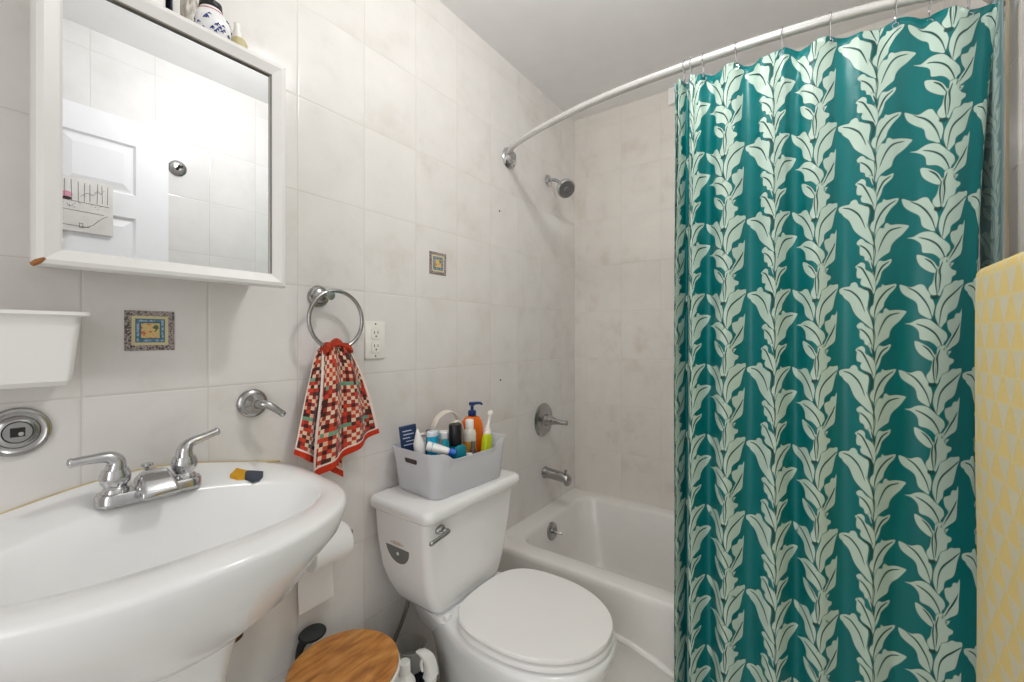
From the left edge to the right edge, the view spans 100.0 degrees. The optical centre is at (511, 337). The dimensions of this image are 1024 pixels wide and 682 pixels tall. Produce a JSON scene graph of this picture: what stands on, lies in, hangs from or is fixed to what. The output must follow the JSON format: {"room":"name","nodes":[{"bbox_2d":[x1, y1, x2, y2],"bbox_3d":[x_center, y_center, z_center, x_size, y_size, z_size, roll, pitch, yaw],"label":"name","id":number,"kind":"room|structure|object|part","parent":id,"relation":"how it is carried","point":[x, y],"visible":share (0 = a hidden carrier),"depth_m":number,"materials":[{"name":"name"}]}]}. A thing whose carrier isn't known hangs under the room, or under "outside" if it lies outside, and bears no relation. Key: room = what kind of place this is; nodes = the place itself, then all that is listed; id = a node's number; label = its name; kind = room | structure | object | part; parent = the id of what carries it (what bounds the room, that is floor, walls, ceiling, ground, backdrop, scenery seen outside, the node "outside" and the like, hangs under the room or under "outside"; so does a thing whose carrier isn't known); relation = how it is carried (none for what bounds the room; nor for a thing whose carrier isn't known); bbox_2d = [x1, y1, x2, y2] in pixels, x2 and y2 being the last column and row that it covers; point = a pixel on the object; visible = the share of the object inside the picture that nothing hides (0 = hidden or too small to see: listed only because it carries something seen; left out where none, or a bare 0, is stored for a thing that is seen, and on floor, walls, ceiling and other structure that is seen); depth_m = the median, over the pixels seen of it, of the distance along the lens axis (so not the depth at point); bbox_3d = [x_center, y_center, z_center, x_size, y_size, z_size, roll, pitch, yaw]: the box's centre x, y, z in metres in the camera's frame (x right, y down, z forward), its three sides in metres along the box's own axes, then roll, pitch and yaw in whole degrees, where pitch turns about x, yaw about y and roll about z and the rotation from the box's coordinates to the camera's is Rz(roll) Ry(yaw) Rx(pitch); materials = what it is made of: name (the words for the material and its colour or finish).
{"room":"bathroom","nodes":[
{"label":"bathroom","id":0,"kind":"room"},
{"bbox_2d":[0,0,574,681],"bbox_3d":[-0.552,-0.011,1.241,0.100,2.622,3.181,0,0,35],"label":"wall","id":1,"kind":"structure","parent":0,"point":[400,118],"depth_m":1.28,"materials":[{"name":"tile"}]},
{"bbox_2d":[0,407,51,456],"bbox_3d":[-0.842,0.162,0.732,0.019,0.083,0.083,0,0,35],"label":"dish mount","id":2,"kind":"object","parent":1,"relation":"attached to","point":[23,431],"visible":1,"depth_m":0.74,"materials":[{"name":"silver metal"}]},
{"bbox_2d":[10,427,24,437],"bbox_3d":[-0.841,0.162,0.731,0.002,0.015,0.017,0,0,35],"label":"socket","id":3,"kind":"object","parent":2,"relation":"attached to","point":[15,432],"depth_m":0.73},
{"bbox_2d":[0,309,89,388],"bbox_3d":[-0.817,0.020,0.690,0.108,0.124,0.187,0,0,35],"label":"caddy","id":4,"kind":"object","parent":1,"relation":"attached to","point":[38,348],"visible":1,"depth_m":0.69,"materials":[{"name":"white plastic"}]},
{"bbox_2d":[124,310,173,350],"bbox_3d":[-0.744,-0.013,0.883,0.003,0.081,0.081,0,0,35],"label":"decorative tile","id":5,"kind":"object","parent":1,"relation":"attached to","point":[143,330],"depth_m":0.88,"materials":[{"name":"multicoloured tile"}]},
{"bbox_2d":[29,0,284,287],"bbox_3d":[-0.679,-0.361,0.854,0.143,0.503,0.390,0,0,35],"label":"medicine cabinet","id":6,"kind":"object","parent":1,"relation":"attached to","point":[157,137],"visible":1,"depth_m":0.79,"materials":[{"name":"paint"}]},
{"bbox_2d":[152,0,165,6],"bbox_3d":[-0.730,-0.672,0.788,0.066,0.120,0.136,0,0,35],"label":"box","id":7,"kind":"object","parent":6,"relation":"on","point":[161,2],"visible":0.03,"depth_m":0.82,"materials":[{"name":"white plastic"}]},
{"bbox_2d":[166,0,179,13],"bbox_3d":[-0.686,-0.677,0.855,0.090,0.130,0.015,0,0,35],"label":"notebook","id":8,"kind":"object","parent":6,"relation":"on","point":[174,5],"visible":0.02,"depth_m":0.83,"materials":[{"name":"paper"}]},
{"bbox_2d":[180,0,198,21],"bbox_3d":[-0.666,-0.674,0.875,0.070,0.125,0.044,0,0,35],"label":"plastic bag","id":9,"kind":"object","parent":6,"relation":"on","point":[188,9],"visible":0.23,"depth_m":0.85,"materials":[{"name":"white plastic"}]},
{"bbox_2d":[194,0,231,39],"bbox_3d":[-0.633,-0.661,0.902,0.074,0.098,0.072,0,0,35],"label":"ginger jar","id":10,"kind":"object","parent":6,"relation":"on","point":[209,13],"visible":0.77,"depth_m":0.88,"materials":[{"name":"ceramic"}]},
{"bbox_3d":[-0.633,-0.698,0.903,0.042,0.024,0.042,0,0,35],"label":"lid","id":11,"kind":"part","parent":10,"relation":"part of","materials":[{"name":"white ceramic"}]},
{"bbox_2d":[231,22,247,48],"bbox_3d":[-0.603,-0.651,0.946,0.036,0.078,0.036,0,0,35],"label":"dropper bottle","id":12,"kind":"object","parent":6,"relation":"on","point":[236,37],"visible":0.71,"depth_m":0.94,"materials":[{"name":"plastic"}]},
{"bbox_2d":[235,633,242,642],"bbox_3d":[-0.644,0.683,0.987,0.046,0.024,0.034,0,0,35],"label":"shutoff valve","id":13,"kind":"object","parent":1,"relation":"attached to","point":[238,638],"visible":0.26,"depth_m":0.98,"materials":[{"name":"brown metal"}]},
{"bbox_2d":[237,389,285,416],"bbox_3d":[-0.598,0.160,1.030,0.070,0.068,0.084,0,0,35],"label":"robe hook","id":14,"kind":"object","parent":1,"relation":"attached to","point":[252,402],"visible":1,"depth_m":1.02,"materials":[{"name":"silver metal"}]},
{"bbox_2d":[307,285,363,346],"bbox_3d":[-0.494,-0.052,1.182,0.063,0.179,0.169,0,0,35],"label":"towel ring","id":15,"kind":"object","parent":1,"relation":"attached to","point":[318,296],"visible":1,"depth_m":1.16,"materials":[{"name":"silver metal"}]},
{"bbox_3d":[-0.508,-0.112,1.163,0.063,0.060,0.060,0,0,35],"label":"wall post","id":16,"kind":"part","parent":15,"relation":"part of","materials":[{"name":"silver metal"}]},
{"bbox_2d":[365,321,384,358],"bbox_3d":[-0.423,0.009,1.329,0.009,0.115,0.073,0,0,35],"label":"wall outlet","id":17,"kind":"object","parent":1,"relation":"attached to","point":[374,330],"visible":1,"depth_m":1.32,"materials":[{"name":"plastic"}]},
{"bbox_2d":[371,341,380,352],"bbox_3d":[-0.421,0.029,1.327,0.004,0.037,0.033,0,0,35],"label":"socket","id":18,"kind":"object","parent":17,"relation":"attached to","point":[375,345],"depth_m":1.33,"materials":[{"name":"plastic"}]},
{"bbox_2d":[371,327,380,338],"bbox_3d":[-0.421,-0.012,1.327,0.004,0.037,0.033,0,0,35],"label":"socket","id":19,"kind":"object","parent":17,"relation":"attached to","point":[375,331],"depth_m":1.33,"materials":[{"name":"plastic"}]},
{"bbox_2d":[429,251,445,275],"bbox_3d":[-0.267,-0.266,1.552,0.003,0.080,0.083,0,0,35],"label":"decorative tile","id":20,"kind":"object","parent":1,"relation":"attached to","point":[437,261],"depth_m":1.55,"materials":[{"name":"multicoloured tile"}]},
{"bbox_2d":[534,403,567,435],"bbox_3d":[0.210,0.411,2.108,0.135,0.164,0.164,0,0,35],"label":"shower valve","id":21,"kind":"object","parent":1,"relation":"attached to","point":[543,419],"visible":1,"depth_m":2.11,"materials":[{"name":"silver metal"}]},
{"bbox_3d":[0.222,0.411,2.099,0.105,0.051,0.052,0,0,35],"label":"lever","id":22,"kind":"part","parent":21,"relation":"part of","materials":[{"name":"silver metal"}]},
{"bbox_2d":[542,466,571,485],"bbox_3d":[0.223,0.683,2.119,0.144,0.074,0.062,0,0,35],"label":"tub spout","id":23,"kind":"object","parent":1,"relation":"attached to","point":[547,472],"visible":1,"depth_m":2.10,"materials":[{"name":"silver metal"}]},
{"bbox_2d":[545,175,574,197],"bbox_3d":[0.226,-0.752,2.115,0.092,0.148,0.178,0,0,-42],"label":"showerhead","id":24,"kind":"object","parent":1,"relation":"attached to","point":[565,188],"visible":1,"depth_m":2.07,"materials":[{"name":"silver metal"}]},
{"bbox_3d":[0.216,-0.778,2.155,0.023,0.053,0.094,0,0,-42],"label":"shower arm","id":25,"kind":"part","parent":24,"relation":"part of","materials":[{"name":"silver metal"}]},
{"bbox_2d":[502,0,1009,168],"bbox_3d":[0.539,-0.795,1.402,1.512,0.093,0.260,0,0,35],"label":"curtain rod","id":26,"kind":"object","parent":1,"relation":"attached to","point":[509,157],"visible":0.94,"depth_m":1.21,"materials":[{"name":"metal"}]},
{"bbox_2d":[682,60,685,83],"bbox_3d":[0.512,-0.791,1.279,0.005,0.071,0.036,0,0,35],"label":"curtain ring","id":27,"kind":"object","parent":26,"relation":"hanging from","point":[683,60],"visible":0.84,"depth_m":1.27,"materials":[{"name":"silver metal"}]},
{"bbox_2d":[701,53,704,76],"bbox_3d":[0.555,-0.791,1.247,0.005,0.071,0.036,0,0,35],"label":"curtain ring","id":28,"kind":"object","parent":26,"relation":"hanging from","point":[702,53],"visible":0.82,"depth_m":1.24,"materials":[{"name":"silver metal"}]},
{"bbox_2d":[734,41,736,65],"bbox_3d":[0.624,-0.791,1.198,0.005,0.071,0.036,0,0,35],"label":"curtain ring","id":29,"kind":"object","parent":26,"relation":"hanging from","point":[735,41],"visible":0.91,"depth_m":1.19,"materials":[{"name":"silver metal"}]},
{"bbox_2d":[674,3,997,681],"bbox_3d":[0.813,0.197,1.126,0.728,1.931,0.146,0,0,21],"label":"shower curtain","id":30,"kind":"object","parent":29,"relation":"hanging from","point":[828,192],"visible":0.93,"depth_m":1.09,"materials":[{"name":"green fabric"}]},
{"bbox_2d":[781,26,782,52],"bbox_3d":[0.717,-0.791,1.140,0.005,0.071,0.036,0,0,35],"label":"curtain ring","id":31,"kind":"object","parent":26,"relation":"hanging from","point":[781,26],"visible":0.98,"depth_m":1.14,"materials":[{"name":"silver metal"}]},
{"bbox_2d":[829,11,830,39],"bbox_3d":[0.807,-0.791,1.089,0.005,0.071,0.036,0,0,35],"label":"curtain ring","id":32,"kind":"object","parent":26,"relation":"hanging from","point":[830,11],"visible":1,"depth_m":1.08,"materials":[{"name":"silver metal"}]},
{"bbox_2d":[894,0,896,22],"bbox_3d":[0.924,-0.791,1.034,0.005,0.071,0.036,0,0,35],"label":"curtain ring","id":33,"kind":"object","parent":26,"relation":"hanging from","point":[895,9],"visible":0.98,"depth_m":1.03,"materials":[{"name":"silver metal"}]},
{"bbox_2d":[928,0,931,17],"bbox_3d":[0.986,-0.791,1.013,0.005,0.071,0.036,0,0,35],"label":"curtain ring","id":34,"kind":"object","parent":26,"relation":"hanging from","point":[930,2],"visible":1,"depth_m":1.01,"materials":[{"name":"silver metal"}]},
{"bbox_2d":[967,0,970,8],"bbox_3d":[1.060,-0.791,0.997,0.005,0.071,0.036,0,0,35],"label":"curtain ring","id":35,"kind":"object","parent":26,"relation":"hanging from","point":[968,1],"visible":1,"depth_m":1.00,"materials":[{"name":"silver metal"}]},
{"bbox_2d":[980,0,1009,269],"bbox_3d":[1.131,0.017,0.998,0.033,1.590,0.079,0,0,25],"label":"curtain liner","id":36,"kind":"object","parent":26,"relation":"hanging from","point":[991,211],"visible":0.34,"depth_m":0.99,"materials":[{"name":"fabric"},{"name":"plastic"}]},
{"bbox_2d":[294,338,379,476],"bbox_3d":[-0.472,0.195,1.171,0.058,0.386,0.237,0,0,38],"label":"hand towel","id":37,"kind":"object","parent":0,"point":[338,415],"visible":1,"depth_m":1.14,"materials":[{"name":"red fabric"}]},
{"bbox_2d":[439,0,942,120],"bbox_3d":[0.066,-1.272,0.739,1.490,0.100,3.081,0,0,35],"label":"ceiling","id":38,"kind":"structure","parent":0,"point":[574,52],"depth_m":1.73,"materials":[{"name":"paint"}]},
{"bbox_2d":[575,1,942,509],"bbox_3d":[1.030,-0.011,2.005,1.590,2.622,0.100,0,0,35],"label":"wall","id":39,"kind":"structure","parent":0,"point":[625,154],"depth_m":2.25,"materials":[{"name":"tile"}]},
{"bbox_2d":[668,74,712,105],"bbox_3d":[0.853,-1.182,2.058,0.200,0.080,0.020,0,0,35],"label":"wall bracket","id":40,"kind":"object","parent":39,"relation":"attached to","point":[671,94],"visible":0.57,"depth_m":2.10,"materials":[{"name":"white plastic"}]},
{"bbox_2d":[943,0,1023,271],"bbox_3d":[0.714,-0.011,0.278,0.100,2.622,3.081,0,0,35],"label":"wall","id":41,"kind":"structure","parent":0,"point":[1016,30],"depth_m":0.99,"materials":[{"name":"tile"}]},
{"bbox_3d":[0.867,-0.125,0.662,0.096,0.044,0.529,0,0,35],"label":"towel bar","id":42,"kind":"object","parent":41,"relation":"attached to","visible":0},
{"bbox_2d":[975,251,1023,681],"bbox_3d":[0.847,0.350,0.701,0.047,0.987,0.431,0,0,35],"label":"bath towel","id":43,"kind":"object","parent":42,"relation":"hanging from","point":[999,289],"visible":1,"depth_m":0.77,"materials":[{"name":"yellow fabric"}]},
{"bbox_3d":[0.095,1.300,0.780,1.690,0.100,3.181,0,0,35],"label":"floor","id":44,"kind":"structure","parent":0,"visible":0},
{"bbox_2d":[0,460,345,681],"bbox_3d":[-0.584,0.758,0.746,0.422,0.984,0.617,0,0,35],"label":"pedestal sink","id":45,"kind":"object","parent":44,"relation":"on","point":[164,589],"visible":0.91,"depth_m":0.68,"materials":[{"name":"ceramic"}]},
{"bbox_2d":[66,428,219,508],"bbox_3d":[-0.675,0.246,0.811,0.088,0.109,0.231,0,0,35],"label":"faucet","id":46,"kind":"object","parent":45,"relation":"on","point":[150,484],"visible":1,"depth_m":0.78,"materials":[{"name":"silver metal"}]},
{"bbox_3d":[-0.731,0.224,0.757,0.037,0.040,0.078,0,0,35],"label":"lever","id":47,"kind":"part","parent":46,"relation":"part of","materials":[{"name":"silver metal"}]},
{"bbox_3d":[-0.717,0.258,0.777,0.045,0.044,0.045,0,0,35],"label":"handle","id":48,"kind":"part","parent":46,"relation":"part of","materials":[{"name":"silver metal"}]},
{"bbox_3d":[-0.704,0.261,0.828,0.020,0.039,0.020,0,0,35],"label":"lift rod","id":49,"kind":"part","parent":46,"relation":"part of","materials":[{"name":"silver metal"}]},
{"bbox_3d":[-0.687,0.289,0.819,0.054,0.022,0.160,0,0,35],"label":"plate","id":50,"kind":"part","parent":46,"relation":"part of","materials":[{"name":"silver metal"}]},
{"bbox_3d":[-0.660,0.271,0.799,0.051,0.044,0.056,0,0,35],"label":"spout","id":51,"kind":"part","parent":46,"relation":"part of","materials":[{"name":"silver metal"}]},
{"bbox_3d":[-0.657,0.258,0.861,0.045,0.044,0.045,0,0,35],"label":"handle","id":52,"kind":"part","parent":46,"relation":"part of","materials":[{"name":"silver metal"}]},
{"bbox_3d":[-0.643,0.217,0.881,0.037,0.052,0.079,0,0,35],"label":"lever","id":53,"kind":"part","parent":46,"relation":"part of","materials":[{"name":"silver metal"}]},
{"bbox_2d":[230,468,262,482],"bbox_3d":[-0.587,0.305,0.954,0.057,0.026,0.046,0,0,-15],"label":"sponge","id":54,"kind":"object","parent":45,"relation":"on","point":[253,476],"visible":1,"depth_m":0.95,"materials":[{"name":"plastic"}]},
{"bbox_2d":[295,623,326,659],"bbox_3d":[-0.533,1.005,1.121,0.045,0.481,0.094,0,0,35],"label":"scrub brush","id":55,"kind":"object","parent":44,"relation":"on","point":[312,633],"visible":0.79,"depth_m":1.12,"materials":[{"name":"black plastic"}]},
{"bbox_2d":[285,629,399,681],"bbox_3d":[-0.406,1.021,1.041,0.262,0.458,0.262,0,0,35],"label":"waste bin","id":56,"kind":"object","parent":44,"relation":"on","point":[356,655],"visible":1,"depth_m":1.05,"materials":[{"name":"brown wood"}]},
{"bbox_2d":[398,657,415,681],"bbox_3d":[-0.296,1.071,1.184,0.065,0.358,0.065,0,0,35],"label":"bottle","id":57,"kind":"object","parent":44,"relation":"on","point":[404,675],"visible":0.91,"depth_m":1.17,"materials":[{"name":"white plastic"}]},
{"bbox_2d":[396,633,426,681],"bbox_3d":[-0.310,1.095,1.314,0.096,0.311,0.096,0,0,35],"label":"brush holder","id":58,"kind":"object","parent":44,"relation":"on","point":[408,644],"visible":0.55,"depth_m":1.34,"materials":[{"name":"plastic"}]},
{"bbox_2d":[416,648,437,681],"bbox_3d":[-0.237,1.070,1.238,0.069,0.360,0.064,0,0,2],"label":"toilet brush","id":59,"kind":"object","parent":44,"relation":"on","point":[430,669],"visible":1,"depth_m":1.22,"materials":[{"name":"white plastic"}]},
{"bbox_2d":[370,469,616,681],"bbox_3d":[-0.033,0.864,1.289,0.683,0.772,0.453,0,0,35],"label":"toilet","id":60,"kind":"object","parent":44,"relation":"on","point":[443,556],"visible":0.98,"depth_m":1.24,"materials":[{"name":"ceramic"}]},
{"bbox_2d":[393,600,409,642],"bbox_3d":[-0.374,0.932,1.347,0.122,0.279,0.043,0,0,-16],"label":"supply hose","id":61,"kind":"object","parent":60,"relation":"hanging from","point":[407,604],"visible":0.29,"depth_m":1.36,"materials":[{"name":"grey plastic"}]},
{"bbox_3d":[-0.200,0.544,1.213,0.015,0.026,0.036,0,0,35],"label":"flush lever","id":62,"kind":"part","parent":60,"relation":"part of","materials":[{"name":"silver metal"}]},
{"bbox_3d":[-0.197,0.550,1.181,0.026,0.020,0.087,0,0,20],"label":"lever arm","id":63,"kind":"part","parent":60,"relation":"part of","materials":[{"name":"silver metal"}]},
{"bbox_3d":[-0.209,0.665,1.413,0.236,0.300,0.421,0,0,35],"label":"tank","id":64,"kind":"part","parent":60,"relation":"part of","materials":[{"name":"ceramic"}]},
{"bbox_3d":[-0.202,0.497,1.410,0.266,0.039,0.452,0,0,35],"label":"tank lid","id":65,"kind":"part","parent":60,"relation":"part of","materials":[{"name":"ceramic"}]},
{"bbox_2d":[393,431,505,499],"bbox_3d":[-0.199,0.408,1.419,0.221,0.138,0.340,0,0,40],"label":"storage basket","id":66,"kind":"object","parent":60,"relation":"on","point":[433,477],"visible":0.83,"depth_m":1.31,"materials":[{"name":"grey plastic"}]},
{"bbox_2d":[399,424,415,450],"bbox_3d":[-0.319,0.374,1.353,0.076,0.203,0.025,0,0,-26],"label":"box","id":67,"kind":"object","parent":66,"relation":"in","point":[407,433],"visible":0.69,"depth_m":1.34,"materials":[{"name":"blue cardboard"}]},
{"bbox_2d":[413,429,425,453],"bbox_3d":[-0.281,0.377,1.329,0.034,0.194,0.053,0,0,35],"label":"tube","id":68,"kind":"object","parent":66,"relation":"in","point":[419,446],"visible":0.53,"depth_m":1.31,"materials":[{"name":"white plastic"}]},
{"bbox_2d":[426,430,438,454],"bbox_3d":[-0.249,0.383,1.347,0.031,0.178,0.044,0,0,35],"label":"tube","id":69,"kind":"object","parent":66,"relation":"in","point":[432,435],"visible":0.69,"depth_m":1.33,"materials":[{"name":"plastic"}]},
{"bbox_2d":[426,441,455,455],"bbox_3d":[-0.216,0.340,1.306,0.091,0.046,0.038,0,0,0],"label":"toothpaste tube","id":70,"kind":"object","parent":66,"relation":"in","point":[431,446],"visible":1,"depth_m":1.29,"materials":[{"name":"white plastic"}]},
{"bbox_2d":[439,430,448,454],"bbox_3d":[-0.219,0.388,1.390,0.037,0.169,0.037,0,0,35],"label":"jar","id":71,"kind":"object","parent":66,"relation":"in","point":[443,434],"visible":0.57,"depth_m":1.38,"materials":[{"name":"white plastic"}]},
{"bbox_2d":[441,439,448,455],"bbox_3d":[-0.206,0.393,1.322,0.022,0.159,0.031,0,0,35],"label":"shampoo bottle","id":72,"kind":"object","parent":66,"relation":"in","point":[445,442],"visible":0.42,"depth_m":1.31,"materials":[{"name":"teal plastic"}]},
{"bbox_2d":[430,410,463,443],"bbox_3d":[-0.223,0.314,1.435,0.119,0.136,0.072,0,0,-31],"label":"strap loop","id":73,"kind":"object","parent":66,"relation":"in","point":[438,416],"visible":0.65,"depth_m":1.43,"materials":[{"name":"white plastic"}]},
{"bbox_2d":[449,423,461,458],"bbox_3d":[-0.182,0.375,1.378,0.044,0.194,0.044,0,0,35],"label":"lotion bottle","id":74,"kind":"object","parent":66,"relation":"in","point":[455,429],"visible":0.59,"depth_m":1.36,"materials":[{"name":"black plastic"}]},
{"bbox_2d":[454,444,466,458],"bbox_3d":[-0.163,0.406,1.356,0.026,0.133,0.051,0,0,35],"label":"shampoo bottle","id":75,"kind":"object","parent":66,"relation":"in","point":[460,449],"visible":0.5,"depth_m":1.34,"materials":[{"name":"teal plastic"}]},
{"bbox_2d":[463,419,475,452],"bbox_3d":[-0.142,0.373,1.437,0.044,0.197,0.044,0,0,35],"label":"bottle","id":76,"kind":"object","parent":66,"relation":"in","point":[469,434],"visible":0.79,"depth_m":1.42,"materials":[{"name":"white plastic"}]},
{"bbox_2d":[462,402,482,451],"bbox_3d":[-0.140,0.349,1.506,0.081,0.246,0.055,0,0,-26],"label":"pump bottle","id":77,"kind":"object","parent":66,"relation":"in","point":[478,425],"visible":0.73,"depth_m":1.49,"materials":[{"name":"orange plastic"}]},
{"bbox_2d":[470,441,476,453],"bbox_3d":[-0.127,0.406,1.410,0.026,0.131,0.026,0,0,35],"label":"bottle","id":78,"kind":"object","parent":66,"relation":"in","point":[473,446],"visible":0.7,"depth_m":1.40,"materials":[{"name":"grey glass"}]},
{"bbox_2d":[481,434,491,450],"bbox_3d":[-0.090,0.403,1.469,0.024,0.143,0.051,0,0,35],"label":"bottle","id":79,"kind":"object","parent":66,"relation":"in","point":[486,442],"visible":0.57,"depth_m":1.46,"materials":[{"name":"plastic"}]},
{"bbox_2d":[484,410,492,432],"bbox_3d":[-0.085,0.366,1.524,0.033,0.212,0.029,0,0,3],"label":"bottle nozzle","id":80,"kind":"object","parent":66,"relation":"in","point":[490,412],"visible":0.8,"depth_m":1.52,"materials":[{"name":"white plastic"}]},
{"bbox_3d":[-0.003,1.034,1.286,0.632,0.432,0.386,0,0,35],"label":"bowl","id":81,"kind":"part","parent":60,"relation":"part of","materials":[{"name":"ceramic"}]},
{"bbox_3d":[0.075,0.785,1.230,0.427,0.016,0.374,0,0,35],"label":"seat lid","id":82,"kind":"part","parent":60,"relation":"part of","materials":[{"name":"plastic"}]},
{"bbox_2d":[497,488,674,681],"bbox_3d":[0.732,1.050,1.672,1.488,0.400,0.787,0,0,35],"label":"bathtub","id":83,"kind":"object","parent":44,"relation":"on","point":[619,550],"visible":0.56,"depth_m":1.95,"materials":[{"name":"ceramic"}]},
{"bbox_3d":[0.187,0.913,2.022,0.032,0.083,0.082,0,0,35],"label":"overflow plate","id":84,"kind":"part","parent":83,"relation":"part of","materials":[{"name":"silver metal"}]},
{"bbox_3d":[-0.509,0.542,1.147,0.080,0.035,0.159,0,0,35],"label":"paper holder","id":85,"kind":"object","parent":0,"visible":0},
{"bbox_2d":[298,521,353,614],"bbox_3d":[-0.491,0.613,1.133,0.096,0.219,0.104,0,0,35],"label":"toilet roll","id":86,"kind":"object","parent":85,"relation":"hanging from","point":[315,586],"visible":0.59,"depth_m":1.14,"materials":[{"name":"paper"}]}
]}

